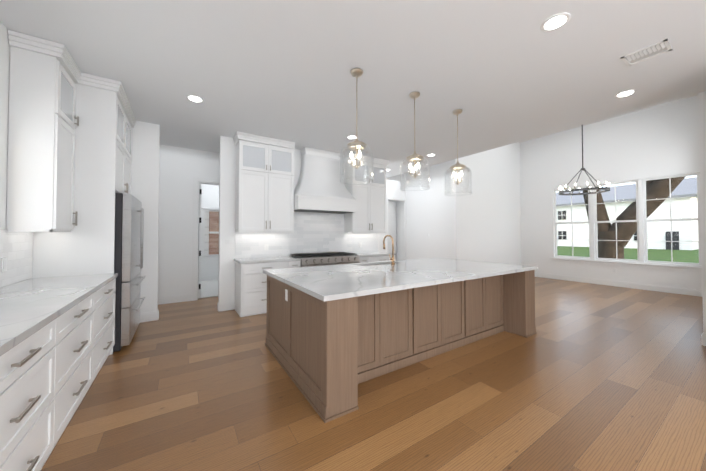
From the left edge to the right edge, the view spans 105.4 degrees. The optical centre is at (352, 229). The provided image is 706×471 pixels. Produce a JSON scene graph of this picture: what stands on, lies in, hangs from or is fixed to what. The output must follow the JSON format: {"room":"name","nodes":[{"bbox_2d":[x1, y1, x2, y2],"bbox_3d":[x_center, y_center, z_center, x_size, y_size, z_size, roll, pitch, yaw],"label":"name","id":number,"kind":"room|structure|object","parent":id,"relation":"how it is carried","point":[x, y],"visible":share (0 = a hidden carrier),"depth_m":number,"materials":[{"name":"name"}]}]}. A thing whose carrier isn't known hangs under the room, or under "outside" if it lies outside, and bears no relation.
{"room":"kitchen","nodes":[
{"label":"kitchen","id":0,"kind":"room"},
{"bbox_2d":[1,257,6,271],"bbox_3d":[-2.931,0.294,2.261,0.007,0.115,0.075,1,-1,-33],"label":"outlet","id":1,"kind":"object","parent":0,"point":[3,264],"visible":1,"depth_m":2.25,"materials":[{"name":"white plastic"}]},
{"bbox_2d":[0,21,9,228],"bbox_3d":[-2.045,-0.182,0.681,0.200,3.100,9.690,1,-1,-33],"label":"wall","id":2,"kind":"structure","parent":0,"point":[4,76],"depth_m":2.26,"materials":[{"name":"white paint"}]},
{"bbox_2d":[6,38,77,229],"bbox_3d":[-2.970,-0.810,2.598,0.294,1.619,0.498,1,-1,-33],"label":"upper cabinet","id":3,"kind":"object","parent":2,"relation":"attached to","point":[69,172],"depth_m":2.41,"materials":[{"name":"white wood"}]},
{"bbox_2d":[78,78,133,197],"bbox_3d":[-3.306,-1.026,3.426,0.620,1.159,1.192,1,-1,-33],"label":"upper cabinet","id":4,"kind":"object","parent":2,"relation":"attached to","point":[105,127],"depth_m":3.01,"materials":[{"name":"white wood"}]},
{"bbox_2d":[198,184,218,276],"bbox_3d":[-2.728,-0.695,8.844,7.800,4.400,0.150,1,-1,-33],"label":"wall","id":5,"kind":"structure","parent":0,"point":[210,199],"depth_m":7.82,"materials":[{"name":"white paint"}]},
{"bbox_2d":[201,208,218,257],"bbox_3d":[-4.038,0.105,7.965,0.880,1.430,0.189,1,-1,-33],"label":"room window","id":6,"kind":"structure","parent":5,"relation":"in","point":[204,232],"depth_m":7.80,"materials":[{"name":"white wood"}]},
{"bbox_2d":[201,275,218,280],"bbox_3d":[-3.945,1.420,7.928,4.400,0.140,0.016,1,-1,-33],"label":"baseboard","id":7,"kind":"structure","parent":5,"relation":"attached to","point":[204,278],"depth_m":7.79,"materials":[{"name":"white"}]},
{"bbox_2d":[204,211,218,254],"bbox_3d":[-4.141,-0.755,9.750,12.000,5.450,0.400,1,-1,-33],"label":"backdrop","id":8,"kind":"object","parent":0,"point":[210,219],"depth_m":9.16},
{"bbox_2d":[131,121,381,312],"bbox_3d":[-1.624,-0.105,5.282,5.480,3.100,0.120,1,-1,-33],"label":"wall","id":9,"kind":"structure","parent":0,"point":[145,161],"depth_m":4.26,"materials":[{"name":"white paint"}]},
{"bbox_2d":[140,310,158,322],"bbox_3d":[-3.260,1.356,4.126,0.446,0.140,0.016,1,-1,-33],"label":"baseboard","id":10,"kind":"structure","parent":9,"relation":"attached to","point":[154,316],"depth_m":4.18,"materials":[{"name":"white"}]},
{"bbox_2d":[217,302,233,311],"bbox_3d":[-2.249,1.367,4.775,0.261,0.140,0.016,1,-1,-33],"label":"baseboard","id":11,"kind":"structure","parent":9,"relation":"attached to","point":[226,306],"depth_m":4.77,"materials":[{"name":"white"}]},
{"bbox_2d":[233,131,388,232],"bbox_3d":[-0.660,-0.785,5.605,3.348,1.721,0.390,1,-1,-33],"label":"upper cabinet","id":12,"kind":"object","parent":9,"relation":"attached to","point":[264,190],"visible":0.85,"depth_m":4.96,"materials":[{"name":"white wood"}]},
{"bbox_2d":[294,147,357,213],"bbox_3d":[-0.603,-1.006,5.548,1.310,1.282,0.553,1,-1,-33],"label":"range hood","id":13,"kind":"object","parent":9,"relation":"attached to","point":[320,187],"visible":0.92,"depth_m":5.45,"materials":[{"name":"white painted wood"}]},
{"bbox_2d":[158,144,404,296],"bbox_3d":[-1.441,-0.730,6.765,7.380,4.400,0.120,1,-1,-33],"label":"wall","id":14,"kind":"structure","parent":0,"point":[180,168],"depth_m":5.38,"materials":[{"name":"white paint"}]},
{"bbox_2d":[158,294,191,304],"bbox_3d":[-3.895,1.372,5.073,1.460,0.140,0.016,1,-1,-33],"label":"baseboard","id":15,"kind":"structure","parent":14,"relation":"attached to","point":[187,297],"depth_m":5.31,"materials":[{"name":"white"}]},
{"bbox_2d":[198,184,201,297],"bbox_3d":[-3.436,0.240,5.986,0.109,2.406,0.747,1,-1,-33],"label":"hall door","id":16,"kind":"structure","parent":14,"relation":"in","point":[199,245],"depth_m":5.68,"materials":[{"name":"white wood"}]},
{"bbox_2d":[192,177,405,300],"bbox_3d":[-0.789,0.214,7.155,5.985,2.525,0.140,1,-1,-33],"label":"door frame","id":17,"kind":"structure","parent":14,"relation":"attached to","point":[197,181],"depth_m":5.54,"materials":[{"name":"white wood"}]},
{"bbox_2d":[388,201,395,260],"bbox_3d":[1.214,0.286,8.714,0.631,2.406,0.317,1,-1,-33],"label":"hall door","id":18,"kind":"structure","parent":14,"relation":"in","point":[392,218],"depth_m":8.71,"materials":[{"name":"white wood"}]},
{"bbox_2d":[0,0,705,177],"bbox_3d":[0.049,-2.437,3.436,7.000,1.500,12.600,1,-1,-33],"label":"ceiling","id":19,"kind":"structure","parent":0,"point":[500,73],"depth_m":2.77,"materials":[{"name":"white paint"}]},
{"bbox_2d":[186,95,203,102],"bbox_3d":[-2.034,-1.682,3.465,0.200,0.007,0.200,1,-1,-33],"label":"recessed light","id":20,"kind":"object","parent":19,"relation":"in","point":[195,98],"visible":1,"depth_m":3.45,"materials":[{"name":"white plastic"}]},
{"bbox_2d":[346,135,357,138],"bbox_3d":[-0.018,-1.659,4.842,0.200,0.007,0.200,1,-1,-33],"label":"recessed light","id":21,"kind":"object","parent":19,"relation":"in","point":[351,136],"visible":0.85,"depth_m":4.85,"materials":[{"name":"white plastic"}]},
{"bbox_2d":[340,68,373,184],"bbox_3d":[0.041,-1.103,2.880,0.368,1.184,0.368,1,-1,-33],"label":"pendant light","id":22,"kind":"object","parent":19,"relation":"hanging from","point":[356,145],"visible":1,"depth_m":2.85,"materials":[{"name":"clear glass"}]},
{"bbox_2d":[400,92,429,190],"bbox_3d":[0.769,-1.095,3.347,0.368,1.184,0.368,1,-1,-33],"label":"pendant light","id":23,"kind":"object","parent":19,"relation":"hanging from","point":[414,157],"visible":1,"depth_m":3.32,"materials":[{"name":"clear glass"}]},
{"bbox_2d":[444,109,471,195],"bbox_3d":[1.480,-1.087,3.803,0.368,1.184,0.368,1,-1,-33],"label":"pendant light","id":24,"kind":"object","parent":19,"relation":"hanging from","point":[457,166],"visible":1,"depth_m":3.77,"materials":[{"name":"clear glass"}]},
{"bbox_2d":[541,13,570,31],"bbox_3d":[1.667,-1.703,2.216,0.200,0.007,0.200,1,-1,-33],"label":"recessed light","id":25,"kind":"object","parent":19,"relation":"in","point":[556,22],"visible":1,"depth_m":2.21,"materials":[{"name":"white plastic"}]},
{"bbox_2d":[614,89,636,97],"bbox_3d":[3.382,-1.684,3.341,0.200,0.007,0.200,1,-1,-33],"label":"recessed light","id":26,"kind":"object","parent":19,"relation":"in","point":[626,93],"visible":0.98,"depth_m":3.33,"materials":[{"name":"white plastic"}]},
{"bbox_2d":[621,39,672,65],"bbox_3d":[2.828,-1.694,2.593,0.250,0.012,0.300,1,-1,-33],"label":"ceiling vent","id":27,"kind":"object","parent":19,"relation":"in","point":[651,51],"visible":0.94,"depth_m":2.58,"materials":[{"name":"white metal"}]},
{"bbox_2d":[41,277,705,470],"bbox_3d":[1.892,1.463,4.554,11.380,0.060,12.600,1,-1,-33],"label":"floor","id":28,"kind":"structure","parent":0,"point":[592,377],"depth_m":2.17,"materials":[{"name":"brown wood"}]},
{"bbox_2d":[0,317,59,470],"bbox_3d":[-1.793,0.937,1.055,0.641,0.874,0.822,1,-1,-33],"label":"base cabinet","id":29,"kind":"object","parent":28,"relation":"on","point":[57,338],"depth_m":1.32,"materials":[{"name":"white wood"}]},
{"bbox_2d":[0,273,117,356],"bbox_3d":[-2.109,0.489,1.572,0.661,0.040,3.116,1,-1,-33],"label":"countertop","id":30,"kind":"structure","parent":29,"relation":"on","point":[32,304],"depth_m":1.79,"materials":[{"name":"white stone"}]},
{"bbox_2d":[60,293,95,436],"bbox_3d":[-2.237,0.949,1.746,0.641,0.874,0.820,1,-1,-33],"label":"base cabinet","id":31,"kind":"object","parent":28,"relation":"on","point":[77,326],"depth_m":1.91,"materials":[{"name":"white wood"}]},
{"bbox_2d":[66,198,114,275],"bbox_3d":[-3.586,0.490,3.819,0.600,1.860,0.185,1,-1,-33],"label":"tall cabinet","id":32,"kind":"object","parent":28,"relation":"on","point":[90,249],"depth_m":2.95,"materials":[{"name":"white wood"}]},
{"bbox_2d":[96,281,115,375],"bbox_3d":[-2.709,0.961,2.480,0.641,0.874,0.926,1,-1,-33],"label":"base cabinet","id":33,"kind":"object","parent":28,"relation":"on","point":[105,298],"depth_m":2.63,"materials":[{"name":"white wood"}]},
{"bbox_2d":[113,193,145,351],"bbox_3d":[-3.157,0.492,3.387,0.805,1.818,0.992,1,-1,-33],"label":"refrigerator","id":34,"kind":"object","parent":28,"relation":"on","point":[129,234],"visible":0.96,"depth_m":3.14,"materials":[{"name":"grey metal"}]},
{"bbox_2d":[198,280,218,298],"bbox_3d":[-2.083,1.481,7.757,7.350,0.012,2.295,1,-1,-33],"label":"carpet floor","id":35,"kind":"structure","parent":28,"relation":"on","point":[209,288],"depth_m":6.64,"materials":[{"name":"white carpet"}]},
{"bbox_2d":[234,212,395,316],"bbox_3d":[-0.588,0.541,5.470,3.300,1.815,0.664,1,-1,-33],"label":"base cabinet","id":36,"kind":"object","parent":28,"relation":"on","point":[314,232],"visible":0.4,"depth_m":5.31,"materials":[{"name":"white wood"}]},
{"bbox_2d":[290,251,359,266],"bbox_3d":[-0.547,0.965,5.437,1.260,0.965,0.693,1,-1,-33],"label":"range","id":37,"kind":"object","parent":28,"relation":"on","point":[323,258],"visible":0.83,"depth_m":5.28,"materials":[{"name":"silver metal"}]},
{"bbox_2d":[264,269,536,422],"bbox_3d":[0.708,0.978,3.486,3.209,0.874,1.632,1,-1,-33],"label":"kitchen island","id":38,"kind":"object","parent":28,"relation":"on","point":[336,335],"depth_m":2.69,"materials":[{"name":"brown wood"}]},
{"bbox_2d":[263,265,442,300],"bbox_3d":[-0.130,0.512,2.962,1.260,0.040,1.680,1,-1,-33],"label":"island countertop","id":39,"kind":"structure","parent":38,"relation":"on","point":[326,282],"depth_m":2.56,"materials":[{"name":"white stone"}]},
{"bbox_2d":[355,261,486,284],"bbox_3d":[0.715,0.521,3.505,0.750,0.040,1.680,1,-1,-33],"label":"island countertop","id":40,"kind":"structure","parent":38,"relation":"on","point":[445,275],"depth_m":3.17,"materials":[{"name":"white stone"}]},
{"bbox_2d":[383,235,394,264],"bbox_3d":[0.505,0.292,3.965,0.108,0.432,0.250,1,-1,-33],"label":"faucet","id":41,"kind":"object","parent":40,"relation":"on","point":[390,236],"visible":1,"depth_m":3.89,"materials":[{"name":"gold metal"}]},
{"bbox_2d":[388,200,401,259],"bbox_3d":[1.117,-0.678,9.852,0.240,4.400,2.305,1,-1,-33],"label":"wall","id":42,"kind":"structure","parent":0,"point":[398,203],"depth_m":8.98,"materials":[{"name":"white paint"}]},
{"bbox_2d":[405,142,520,264],"bbox_3d":[3.606,-0.695,8.881,3.400,4.400,2.010,1,-1,-33],"label":"wall","id":43,"kind":"structure","parent":0,"point":[482,222],"depth_m":7.92,"materials":[{"name":"white paint"}]},
{"bbox_2d":[519,93,697,142],"bbox_3d":[4.837,-3.035,6.520,4.380,0.200,12.600,1,-1,-33],"label":"ceiling","id":44,"kind":"structure","parent":0,"point":[696,94],"depth_m":6.91,"materials":[{"name":"white paint"}]},
{"bbox_2d":[558,125,609,194],"bbox_3d":[5.080,-1.879,5.955,0.880,2.129,0.864,1,-1,-33],"label":"chandelier","id":45,"kind":"object","parent":44,"relation":"hanging from","point":[599,188],"visible":0.96,"depth_m":5.92,"materials":[{"name":"black metal"}]},
{"bbox_2d":[520,95,701,289],"bbox_3d":[6.279,-0.709,8.049,0.200,4.400,6.300,1,-1,-33],"label":"wall","id":46,"kind":"structure","parent":0,"point":[663,139],"depth_m":7.16,"materials":[{"name":"white paint"}]},
{"bbox_2d":[535,272,701,296],"bbox_3d":[6.653,1.408,7.231,0.016,0.140,4.040,1,-1,-33],"label":"baseboard","id":47,"kind":"structure","parent":46,"relation":"attached to","point":[685,291],"depth_m":6.80,"materials":[{"name":"white"}]},
{"bbox_2d":[550,171,701,271],"bbox_3d":[6.871,-0.156,7.038,0.205,2.210,2.925,1,-1,-33],"label":"dining room window","id":48,"kind":"structure","parent":46,"relation":"in","point":[642,260],"depth_m":6.71,"materials":[{"name":"white"}]},
{"bbox_2d":[698,91,705,333],"bbox_3d":[6.083,-0.771,4.329,4.150,4.400,0.250,1,-1,-33],"label":"wall","id":49,"kind":"structure","parent":0,"point":[702,122],"depth_m":3.29,"materials":[{"name":"white paint"}]},
{"bbox_2d":[701,333,705,345],"bbox_3d":[6.004,1.360,4.400,4.166,0.140,0.016,1,-1,-33],"label":"baseboard","id":50,"kind":"structure","parent":49,"relation":"attached to","point":[703,337],"depth_m":3.27,"materials":[{"name":"white"}]},
{"label":"outside","id":51,"kind":"structure","parent":0,"visible":0},
{"bbox_2d":[557,246,698,262],"bbox_3d":[18.240,2.149,17.414,110.000,0.100,90.000,1,-1,-33],"label":"lawn","id":52,"kind":"structure","parent":51,"point":[659,253],"depth_m":24.95,"materials":[{"name":"green plant"}]},
{"bbox_2d":[556,177,698,249],"bbox_3d":[36.991,-1.958,43.783,14.930,9.000,24.900,1,-1,-33],"label":"house","id":53,"kind":"structure","parent":52,"relation":"on","point":[581,236],"depth_m":32.69,"materials":[{"name":"white"}]},
{"bbox_2d":[583,176,685,258],"bbox_3d":[10.653,-3.242,9.110,12.900,10.401,11.899,1,-1,-33],"label":"tree","id":54,"kind":"object","parent":52,"relation":"on","point":[624,228],"depth_m":9.71,"materials":[{"name":"brown plant"}]}
]}

